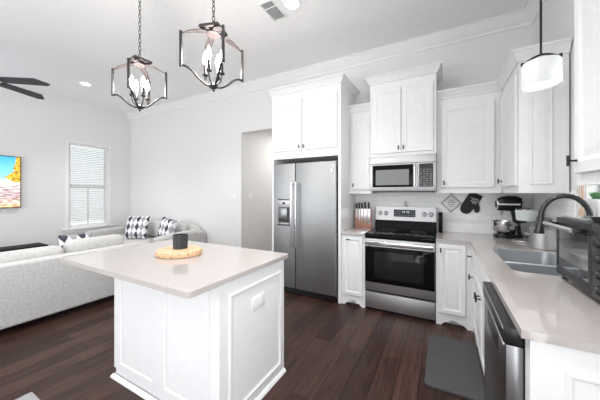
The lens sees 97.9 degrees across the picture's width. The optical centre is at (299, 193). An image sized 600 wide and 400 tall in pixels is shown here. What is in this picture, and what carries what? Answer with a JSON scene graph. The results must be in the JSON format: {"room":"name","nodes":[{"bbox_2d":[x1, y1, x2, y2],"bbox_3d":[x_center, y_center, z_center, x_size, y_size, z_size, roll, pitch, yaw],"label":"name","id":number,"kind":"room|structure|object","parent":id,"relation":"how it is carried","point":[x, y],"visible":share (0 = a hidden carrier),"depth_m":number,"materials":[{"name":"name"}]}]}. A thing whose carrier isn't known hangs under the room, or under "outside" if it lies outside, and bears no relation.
{"room":"kitchen","nodes":[
{"label":"kitchen","id":0,"kind":"room"},
{"bbox_2d":[0,82,130,246],"bbox_3d":[-6.044,-0.314,3.765,0.120,3.420,6.800,0,0,29],"label":"wall","id":1,"kind":"structure","parent":0,"point":[34,130],"depth_m":5.32,"materials":[{"name":"paint"}]},
{"bbox_2d":[0,155,20,207],"bbox_3d":[-5.705,-0.211,4.195,0.061,0.955,1.720,0,0,29],"label":"television","id":2,"kind":"object","parent":1,"relation":"attached to","point":[10,166],"visible":1,"depth_m":4.81,"materials":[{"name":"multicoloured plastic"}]},
{"bbox_2d":[62,140,114,233],"bbox_3d":[-4.808,-0.141,5.961,0.170,1.985,0.990,0,0,29],"label":"window","id":3,"kind":"structure","parent":1,"relation":"in","point":[90,226],"depth_m":5.94,"materials":[{"name":"paint"}]},
{"bbox_2d":[69,143,106,222],"bbox_3d":[-4.806,-0.222,5.949,0.041,1.736,0.710,0,0,29],"label":"window blind","id":4,"kind":"object","parent":3,"relation":"attached to","point":[72,208],"visible":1,"depth_m":5.92,"materials":[{"name":"white plastic"}]},
{"bbox_2d":[0,291,483,399],"bbox_3d":[-2.087,1.446,2.613,8.170,0.100,8.820,0,0,29],"label":"floor","id":5,"kind":"structure","parent":0,"point":[333,350],"depth_m":2.27,"materials":[{"name":"brown wood"}]},
{"bbox_2d":[0,243,47,251],"bbox_3d":[-5.458,1.183,4.191,0.440,0.425,2.010,0,0,29],"label":"media console","id":6,"kind":"object","parent":5,"relation":"on","point":[32,245],"visible":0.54,"depth_m":4.79},
{"bbox_2d":[15,392,39,399],"bbox_3d":[-1.548,1.390,1.047,1.320,0.012,1.050,0,0,29],"label":"area rug","id":7,"kind":"object","parent":5,"relation":"on","point":[30,396],"visible":1,"depth_m":1.77,"materials":[{"name":"white fabric"}]},
{"bbox_2d":[0,234,138,329],"bbox_3d":[-3.361,0.984,2.690,1.020,0.825,2.790,0,0,29],"label":"sofa","id":8,"kind":"object","parent":5,"relation":"on","point":[35,283],"visible":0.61,"depth_m":2.84,"materials":[{"name":"fabric"}]},
{"bbox_2d":[0,245,63,262],"bbox_3d":[-3.035,0.771,2.810,0.227,0.320,0.755,0,0,29],"label":"cushion","id":9,"kind":"object","parent":8,"relation":"on","point":[23,254],"depth_m":2.83,"materials":[{"name":"fabric"}]},
{"bbox_2d":[58,232,91,247],"bbox_3d":[-3.010,0.728,3.518,0.156,0.380,0.380,0,0,28],"label":"throw pillow","id":10,"kind":"object","parent":8,"relation":"on","point":[62,238],"visible":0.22,"depth_m":3.43,"materials":[{"name":"fabric"}]},
{"bbox_2d":[63,234,123,252],"bbox_3d":[-2.690,0.751,3.439,0.227,0.360,0.650,0,0,29],"label":"cushion","id":11,"kind":"object","parent":8,"relation":"on","point":[81,244],"depth_m":3.32,"materials":[{"name":"fabric"}]},
{"bbox_2d":[82,219,205,244],"bbox_3d":[-3.315,0.991,5.503,2.620,0.810,1.070,0,0,29],"label":"sofa","id":12,"kind":"object","parent":5,"relation":"on","point":[194,232],"visible":0.26,"depth_m":5.36,"materials":[{"name":"fabric"}]},
{"bbox_2d":[124,216,149,238],"bbox_3d":[-3.412,0.706,5.471,0.490,0.471,0.216,0,0,5],"label":"throw pillow","id":13,"kind":"object","parent":12,"relation":"on","point":[137,226],"visible":0.99,"depth_m":5.40,"materials":[{"name":"fabric"}]},
{"bbox_2d":[124,237,151,243],"bbox_3d":[-3.386,1.018,5.331,0.720,0.145,0.700,0,0,29],"label":"seat cushion","id":14,"kind":"object","parent":12,"relation":"on","point":[129,240],"depth_m":5.26,"materials":[{"name":"fabric"}]},
{"bbox_2d":[146,220,160,236],"bbox_3d":[-3.181,0.768,5.706,0.710,0.345,0.135,0,0,29],"label":"cushion","id":15,"kind":"object","parent":12,"relation":"on","point":[153,225],"depth_m":5.63,"materials":[{"name":"fabric"}]},
{"bbox_2d":[158,216,177,235],"bbox_3d":[-2.597,0.681,5.127,0.456,0.449,0.184,0,0,23],"label":"throw pillow","id":16,"kind":"object","parent":12,"relation":"on","point":[167,226],"visible":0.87,"depth_m":5.06,"materials":[{"name":"fabric"}]},
{"bbox_2d":[175,223,187,232],"bbox_3d":[-2.554,0.768,5.362,0.680,0.345,0.135,0,0,29],"label":"cushion","id":17,"kind":"object","parent":12,"relation":"on","point":[180,227],"depth_m":5.20,"materials":[{"name":"fabric"}]},
{"bbox_2d":[110,260,285,399],"bbox_3d":[-0.777,0.954,2.017,1.140,0.884,0.698,0,0,29],"label":"kitchen island","id":18,"kind":"object","parent":5,"relation":"on","point":[226,341],"visible":0.8,"depth_m":1.70,"materials":[{"name":"paint"}]},
{"bbox_2d":[61,239,287,298],"bbox_3d":[-0.936,0.496,2.016,1.422,0.030,0.942,0,0,29],"label":"island countertop","id":19,"kind":"structure","parent":18,"relation":"on","point":[217,265],"depth_m":1.75,"materials":[{"name":"stone"}]},
{"bbox_2d":[155,245,201,258],"bbox_3d":[-0.952,0.460,2.066,0.361,0.041,0.324,0,0,29],"label":"serving board","id":20,"kind":"object","parent":19,"relation":"on","point":[168,252],"visible":0.91,"depth_m":1.97,"materials":[{"name":"yellow wood"}]},
{"bbox_2d":[173,233,187,249],"bbox_3d":[-0.958,0.383,2.092,0.118,0.110,0.112,0,0,29],"label":"candle jar","id":21,"kind":"object","parent":20,"relation":"on","point":[180,241],"visible":1,"depth_m":2.05,"materials":[{"name":"black glass"}]},
{"bbox_2d":[252,292,264,311],"bbox_3d":[-0.281,0.729,1.764,0.004,0.090,0.135,0,0,29],"label":"outlet","id":22,"kind":"object","parent":18,"relation":"attached to","point":[258,299],"depth_m":1.76,"materials":[{"name":"white plastic"}]},
{"bbox_2d":[255,296,261,306],"bbox_3d":[-0.278,0.729,1.763,0.001,0.050,0.081,0,0,29],"label":"socket","id":23,"kind":"object","parent":18,"relation":"attached to","point":[258,299],"depth_m":1.76,"materials":[{"name":"paint"}]},
{"bbox_2d":[274,160,337,301],"bbox_3d":[0.177,0.482,3.786,0.954,1.803,0.728,0,0,29],"label":"refrigerator","id":24,"kind":"object","parent":5,"relation":"on","point":[306,193],"visible":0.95,"depth_m":3.49,"materials":[{"name":"metal"}]},
{"bbox_2d":[266,72,359,303],"bbox_3d":[0.195,-0.050,3.819,1.179,2.892,0.711,0,0,29],"label":"tall cabinet","id":25,"kind":"object","parent":5,"relation":"on","point":[311,118],"visible":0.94,"depth_m":3.50,"materials":[{"name":"paint"}]},
{"bbox_2d":[341,234,365,307],"bbox_3d":[0.797,0.954,3.503,0.303,0.884,0.688,0,0,29],"label":"base cabinet","id":26,"kind":"object","parent":5,"relation":"on","point":[352,246],"visible":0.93,"depth_m":3.23,"materials":[{"name":"paint"}]},
{"bbox_2d":[341,227,374,235],"bbox_3d":[0.800,0.496,3.508,0.302,0.030,0.653,0,0,29],"label":"countertop","id":27,"kind":"structure","parent":26,"relation":"on","point":[351,231],"depth_m":3.31,"materials":[{"name":"stone"}]},
{"bbox_2d":[353,210,372,228],"bbox_3d":[0.876,0.356,3.630,0.240,0.249,0.130,0,0,29],"label":"knife block","id":28,"kind":"object","parent":27,"relation":"on","point":[361,224],"visible":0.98,"depth_m":3.62,"materials":[{"name":"brown wood"}]},
{"bbox_2d":[358,203,359,219],"bbox_3d":[0.828,0.248,3.647,0.027,0.245,0.018,0,0,29],"label":"kitchen knife","id":29,"kind":"object","parent":28,"relation":"attached to","point":[358,203],"visible":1,"depth_m":3.65,"materials":[{"name":"silver metal"}]},
{"bbox_2d":[361,203,362,220],"bbox_3d":[0.862,0.254,3.629,0.030,0.255,0.018,0,0,29],"label":"kitchen knife","id":30,"kind":"object","parent":28,"relation":"attached to","point":[361,203],"visible":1,"depth_m":3.63,"materials":[{"name":"silver metal"}]},
{"bbox_2d":[364,202,366,222],"bbox_3d":[0.900,0.264,3.608,0.040,0.295,0.018,0,0,29],"label":"kitchen knife","id":31,"kind":"object","parent":28,"relation":"attached to","point":[365,209],"visible":1,"depth_m":3.61,"materials":[{"name":"silver metal"}]},
{"bbox_2d":[367,202,369,223],"bbox_3d":[0.944,0.271,3.584,0.038,0.300,0.018,0,0,29],"label":"kitchen knife","id":32,"kind":"object","parent":28,"relation":"attached to","point":[368,209],"visible":1,"depth_m":3.58,"materials":[{"name":"silver metal"}]},
{"bbox_2d":[365,206,436,321],"bbox_3d":[1.253,0.787,3.226,0.760,1.218,0.687,0,0,29],"label":"range","id":33,"kind":"object","parent":5,"relation":"on","point":[400,251],"visible":1,"depth_m":3.01,"materials":[{"name":"silver metal"}]},
{"bbox_2d":[365,228,436,238],"bbox_3d":[1.249,0.484,3.218,0.760,0.014,0.555,0,0,29],"label":"cooktop","id":34,"kind":"object","parent":33,"relation":"in","point":[395,233],"depth_m":3.12,"materials":[{"name":"black glass"}]},
{"bbox_2d":[424,334,483,399],"bbox_3d":[1.258,1.389,2.150,0.382,0.014,0.780,0,0,29],"label":"floor mat","id":35,"kind":"object","parent":5,"relation":"on","point":[453,367],"visible":1,"depth_m":2.06,"materials":[{"name":"grey rubber"}]},
{"bbox_2d":[436,242,472,330],"bbox_3d":[1.746,0.954,2.980,0.335,0.884,0.692,0,0,29],"label":"base cabinet","id":36,"kind":"object","parent":5,"relation":"on","point":[453,266],"visible":0.98,"depth_m":2.71,"materials":[{"name":"paint"}]},
{"bbox_2d":[467,247,475,339],"bbox_3d":[1.937,0.954,2.403,0.666,0.884,0.250,0,0,29],"label":"base cabinet","id":37,"kind":"object","parent":5,"relation":"on","point":[472,250],"visible":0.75,"depth_m":2.52,"materials":[{"name":"paint"}]},
{"bbox_2d":[474,252,490,373],"bbox_3d":[1.633,0.954,1.848,0.666,0.884,1.012,0,0,29],"label":"base cabinet","id":38,"kind":"object","parent":5,"relation":"on","point":[480,275],"visible":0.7,"depth_m":2.02,"materials":[{"name":"paint"}]},
{"bbox_2d":[436,231,599,353],"bbox_3d":[1.546,0.496,1.988,0.934,0.030,2.603,0,0,29],"label":"countertop","id":39,"kind":"structure","parent":38,"relation":"on","point":[549,309],"depth_m":1.19,"materials":[{"name":"stone"}]},
{"bbox_2d":[438,212,442,232],"bbox_3d":[1.744,0.356,3.241,0.046,0.249,0.120,0,0,29],"label":"canister","id":40,"kind":"object","parent":39,"relation":"on","point":[440,214],"visible":1,"depth_m":3.19,"materials":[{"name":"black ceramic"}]},
{"bbox_2d":[491,196,522,238],"bbox_3d":[2.255,0.252,2.856,0.280,0.457,0.248,0,0,41],"label":"stand mixer","id":41,"kind":"object","parent":39,"relation":"on","point":[504,228],"visible":0.95,"depth_m":2.81,"materials":[{"name":"black plastic"}]},
{"bbox_2d":[491,220,515,234],"bbox_3d":[2.228,0.372,2.866,0.217,0.143,0.270,0,0,29],"label":"bowl","id":42,"kind":"object","parent":41,"relation":"on","point":[502,227],"depth_m":2.81,"materials":[{"name":"metal"}]},
{"bbox_2d":[511,207,539,242],"bbox_3d":[2.240,0.309,2.598,0.217,0.342,0.204,0,0,43],"label":"coffee machine","id":43,"kind":"object","parent":39,"relation":"on","point":[523,214],"visible":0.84,"depth_m":2.53,"materials":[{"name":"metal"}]},
{"bbox_2d":[493,248,561,275],"bbox_3d":[1.688,0.582,1.886,0.397,0.198,0.807,0,0,29],"label":"sink","id":44,"kind":"object","parent":39,"relation":"in","point":[537,262],"visible":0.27,"depth_m":2.15,"materials":[{"name":"metal"}]},
{"bbox_2d":[524,225,555,250],"bbox_3d":[2.114,0.376,2.286,0.225,0.208,0.198,0,0,29],"label":"stock pot","id":45,"kind":"object","parent":39,"relation":"on","point":[547,241],"visible":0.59,"depth_m":2.21,"materials":[{"name":"metal"}]},
{"bbox_2d":[544,217,550,226],"bbox_3d":[2.251,0.351,2.399,0.080,0.259,0.080,0,0,29],"label":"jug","id":46,"kind":"object","parent":39,"relation":"on","point":[547,219],"visible":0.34,"depth_m":2.36,"materials":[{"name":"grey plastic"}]},
{"bbox_2d":[533,194,593,233],"bbox_3d":[1.753,0.240,1.734,0.103,0.480,0.303,0,0,-38],"label":"kitchen faucet","id":47,"kind":"object","parent":39,"relation":"on","point":[540,228],"visible":0.64,"depth_m":1.76,"materials":[{"name":"grey metal"}]},
{"bbox_2d":[542,216,599,300],"bbox_3d":[1.440,0.306,1.218,0.324,0.349,0.570,0,0,29],"label":"toaster oven","id":48,"kind":"object","parent":39,"relation":"on","point":[577,241],"visible":1,"depth_m":1.25,"materials":[{"name":"black metal"}]},
{"bbox_2d":[565,215,599,220],"bbox_3d":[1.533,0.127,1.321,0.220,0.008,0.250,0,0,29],"label":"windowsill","id":49,"kind":"structure","parent":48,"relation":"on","point":[587,218],"depth_m":1.36,"materials":[{"name":"white paint"}]},
{"bbox_2d":[590,217,599,222],"bbox_3d":[1.400,0.120,1.069,0.230,0.021,0.260,0,0,29],"label":"baking tray","id":50,"kind":"object","parent":48,"relation":"on","point":[595,219],"visible":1,"depth_m":1.19,"materials":[{"name":"black metal"}]},
{"bbox_2d":[482,281,524,399],"bbox_3d":[1.212,0.956,1.127,0.636,0.880,0.600,0,0,29],"label":"dishwasher","id":51,"kind":"object","parent":5,"relation":"on","point":[504,348],"visible":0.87,"depth_m":1.10,"materials":[{"name":"grey metal"}]},
{"bbox_2d":[525,339,599,399],"bbox_3d":[1.091,0.954,0.798,0.608,0.884,0.076,0,0,29],"label":"base cabinet","id":52,"kind":"object","parent":5,"relation":"on","point":[552,372],"visible":0.88,"depth_m":0.89,"materials":[{"name":"paint"}]},
{"bbox_2d":[245,131,271,250],"bbox_3d":[-0.102,0.016,5.540,1.440,2.760,1.780,0,0,29],"label":"wall","id":53,"kind":"structure","parent":0,"point":[258,145],"depth_m":5.41,"materials":[{"name":"paint"}]},
{"bbox_2d":[0,0,526,113],"bbox_3d":[-2.514,-2.074,1.832,8.170,0.100,7.040,0,0,29],"label":"ceiling","id":54,"kind":"structure","parent":0,"point":[61,44],"depth_m":3.37,"materials":[{"name":"paint"}]},
{"bbox_2d":[0,77,49,99],"bbox_3d":[-4.106,-1.718,3.369,1.319,0.611,1.348,0,0,29],"label":"ceiling fan","id":55,"kind":"object","parent":54,"relation":"hanging from","point":[13,80],"visible":1,"depth_m":3.50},
{"bbox_2d":[79,81,91,85],"bbox_3d":[-3.947,-2.018,4.806,0.190,0.012,0.190,0,0,29],"label":"recessed light","id":56,"kind":"object","parent":54,"relation":"in","point":[80,82],"visible":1,"depth_m":4.79,"materials":[{"name":"paint"}]},
{"bbox_2d":[111,0,166,110],"bbox_3d":[-1.377,-1.366,2.244,0.311,1.325,0.311,0,0,35],"label":"lantern chandelier","id":57,"kind":"object","parent":54,"relation":"hanging from","point":[135,60],"visible":1,"depth_m":2.23,"materials":[{"name":"grey metal"}]},
{"bbox_2d":[179,0,243,91],"bbox_3d":[-0.600,-1.366,1.813,0.311,1.325,0.311,0,0,11],"label":"lantern chandelier","id":58,"kind":"object","parent":54,"relation":"hanging from","point":[214,27],"visible":1,"depth_m":1.78,"materials":[{"name":"grey metal"}]},
{"bbox_2d":[258,0,287,21],"bbox_3d":[-0.295,-2.017,2.886,0.180,0.012,0.320,0,0,29],"label":"ceiling vent","id":59,"kind":"object","parent":54,"relation":"in","point":[269,7],"visible":1,"depth_m":2.88,"materials":[{"name":"grey plastic"}]},
{"bbox_2d":[283,0,300,9],"bbox_3d":[-0.084,-2.018,2.782,0.190,0.012,0.190,0,0,29],"label":"recessed light","id":60,"kind":"object","parent":54,"relation":"in","point":[288,4],"visible":1,"depth_m":2.79,"materials":[{"name":"paint"}]},
{"bbox_2d":[521,0,562,91],"bbox_3d":[1.614,-1.371,1.750,0.208,1.303,0.206,0,0,43],"label":"pendant","id":61,"kind":"object","parent":54,"relation":"hanging from","point":[544,72],"visible":1,"depth_m":1.70,"materials":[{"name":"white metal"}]},
{"bbox_2d":[524,80,558,88],"bbox_3d":[1.614,-0.741,1.750,0.188,0.006,0.188,0,0,43],"label":"diffuser","id":62,"kind":"object","parent":61,"relation":"attached to","point":[528,84],"depth_m":1.75,"materials":[{"name":"white glass"}]},
{"bbox_2d":[131,25,532,247],"bbox_3d":[-0.852,-0.314,4.867,8.170,3.420,0.120,0,0,29],"label":"wall","id":63,"kind":"structure","parent":0,"point":[187,163],"depth_m":5.22,"materials":[{"name":"paint"}]},
{"bbox_2d":[231,195,235,200],"bbox_3d":[-1.282,0.086,5.029,0.116,0.116,0.008,0,0,29],"label":"light switch","id":64,"kind":"object","parent":63,"relation":"attached to","point":[233,197],"visible":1,"depth_m":5.03,"materials":[{"name":"paint"}]},
{"bbox_2d":[127,0,545,119],"bbox_3d":[-2.512,-1.954,1.836,7.928,0.139,6.789,0,0,29],"label":"trim","id":65,"kind":"structure","parent":63,"relation":"attached to","point":[528,15],"depth_m":3.67,"materials":[{"name":"paint"}]},
{"bbox_2d":[348,102,376,193],"bbox_3d":[0.878,-0.598,3.645,0.307,1.197,0.361,0,0,29],"label":"upper cabinet","id":66,"kind":"object","parent":63,"relation":"attached to","point":[359,113],"visible":0.9,"depth_m":3.53,"materials":[{"name":"paint"}]},
{"bbox_2d":[364,61,441,157],"bbox_3d":[1.322,-0.976,3.345,0.882,1.020,0.461,0,0,29],"label":"upper cabinet","id":67,"kind":"object","parent":63,"relation":"attached to","point":[403,103],"visible":0.99,"depth_m":3.16,"materials":[{"name":"paint"}]},
{"bbox_2d":[370,153,436,191],"bbox_3d":[1.318,-0.240,3.339,0.757,0.443,0.453,0,0,29],"label":"microwave","id":68,"kind":"object","parent":67,"relation":"attached to","point":[405,173],"visible":1,"depth_m":3.16,"materials":[{"name":"metal"}]},
{"bbox_2d":[436,81,501,192],"bbox_3d":[1.953,-0.600,3.056,0.625,1.192,0.361,0,0,29],"label":"upper cabinet","id":69,"kind":"object","parent":63,"relation":"attached to","point":[468,117],"visible":0.94,"depth_m":2.92,"materials":[{"name":"paint"}]},
{"bbox_2d":[533,0,582,215],"bbox_3d":[1.017,-0.314,-0.101,0.120,3.420,6.800,0,0,29],"label":"wall","id":70,"kind":"structure","parent":0,"point":[557,15],"depth_m":2.12,"materials":[{"name":"paint"}]},
{"bbox_2d":[356,192,575,236],"bbox_3d":[1.016,0.234,2.122,2.014,0.495,2.900,0,0,29],"label":"backsplash","id":71,"kind":"structure","parent":70,"relation":"attached to","point":[454,221],"depth_m":3.19,"materials":[{"name":"white tile"}]},
{"bbox_2d":[441,193,461,211],"bbox_3d":[1.895,0.109,3.274,0.231,0.256,0.009,0,0,29],"label":"pot holder","id":72,"kind":"object","parent":71,"relation":"hanging from","point":[451,203],"visible":0.98,"depth_m":3.27,"materials":[{"name":"white fabric"}]},
{"bbox_2d":[460,193,482,213],"bbox_3d":[2.075,0.110,3.166,0.231,0.280,0.024,0,0,29],"label":"oven mitt","id":73,"kind":"object","parent":71,"relation":"hanging from","point":[472,200],"visible":0.95,"depth_m":3.16,"materials":[{"name":"grey fabric"}]},
{"bbox_2d":[496,37,572,192],"bbox_3d":[2.095,-0.600,2.406,0.371,1.192,0.737,0,0,29],"label":"upper cabinet","id":74,"kind":"object","parent":70,"relation":"attached to","point":[534,125],"visible":0.9,"depth_m":2.14,"materials":[{"name":"paint"}]},
{"bbox_2d":[566,0,599,184],"bbox_3d":[1.222,-0.618,0.790,0.370,1.157,1.074,0,0,29],"label":"upper cabinet","id":75,"kind":"object","parent":70,"relation":"attached to","point":[586,160],"visible":1,"depth_m":1.14,"materials":[{"name":"paint"}]},
{"bbox_2d":[584,185,599,199],"bbox_3d":[1.897,-0.374,1.560,0.130,1.160,0.900,0,0,29],"label":"window","id":76,"kind":"structure","parent":70,"relation":"in","point":[587,188],"depth_m":1.88,"materials":[{"name":"glass"}]},
{"bbox_2d":[577,185,584,215],"bbox_3d":[2.033,0.041,1.882,0.048,0.270,0.094,0,0,29],"label":"reed diffuser","id":77,"kind":"object","parent":76,"relation":"on","point":[581,212],"visible":0.48,"depth_m":1.87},
{"bbox_2d":[585,192,599,215],"bbox_3d":[1.944,0.083,1.710,0.071,0.186,0.183,0,0,29],"label":"potted plant","id":78,"kind":"object","parent":76,"relation":"on","point":[594,202],"visible":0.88,"depth_m":1.68,"materials":[{"name":"green plant"}]},
{"bbox_2d":[578,205,584,215],"bbox_3d":[2.028,0.131,1.871,0.048,0.090,0.047,0,0,29],"label":"bottle","id":79,"kind":"object","parent":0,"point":[581,212],"depth_m":1.86,"materials":[{"name":"beige glass"}]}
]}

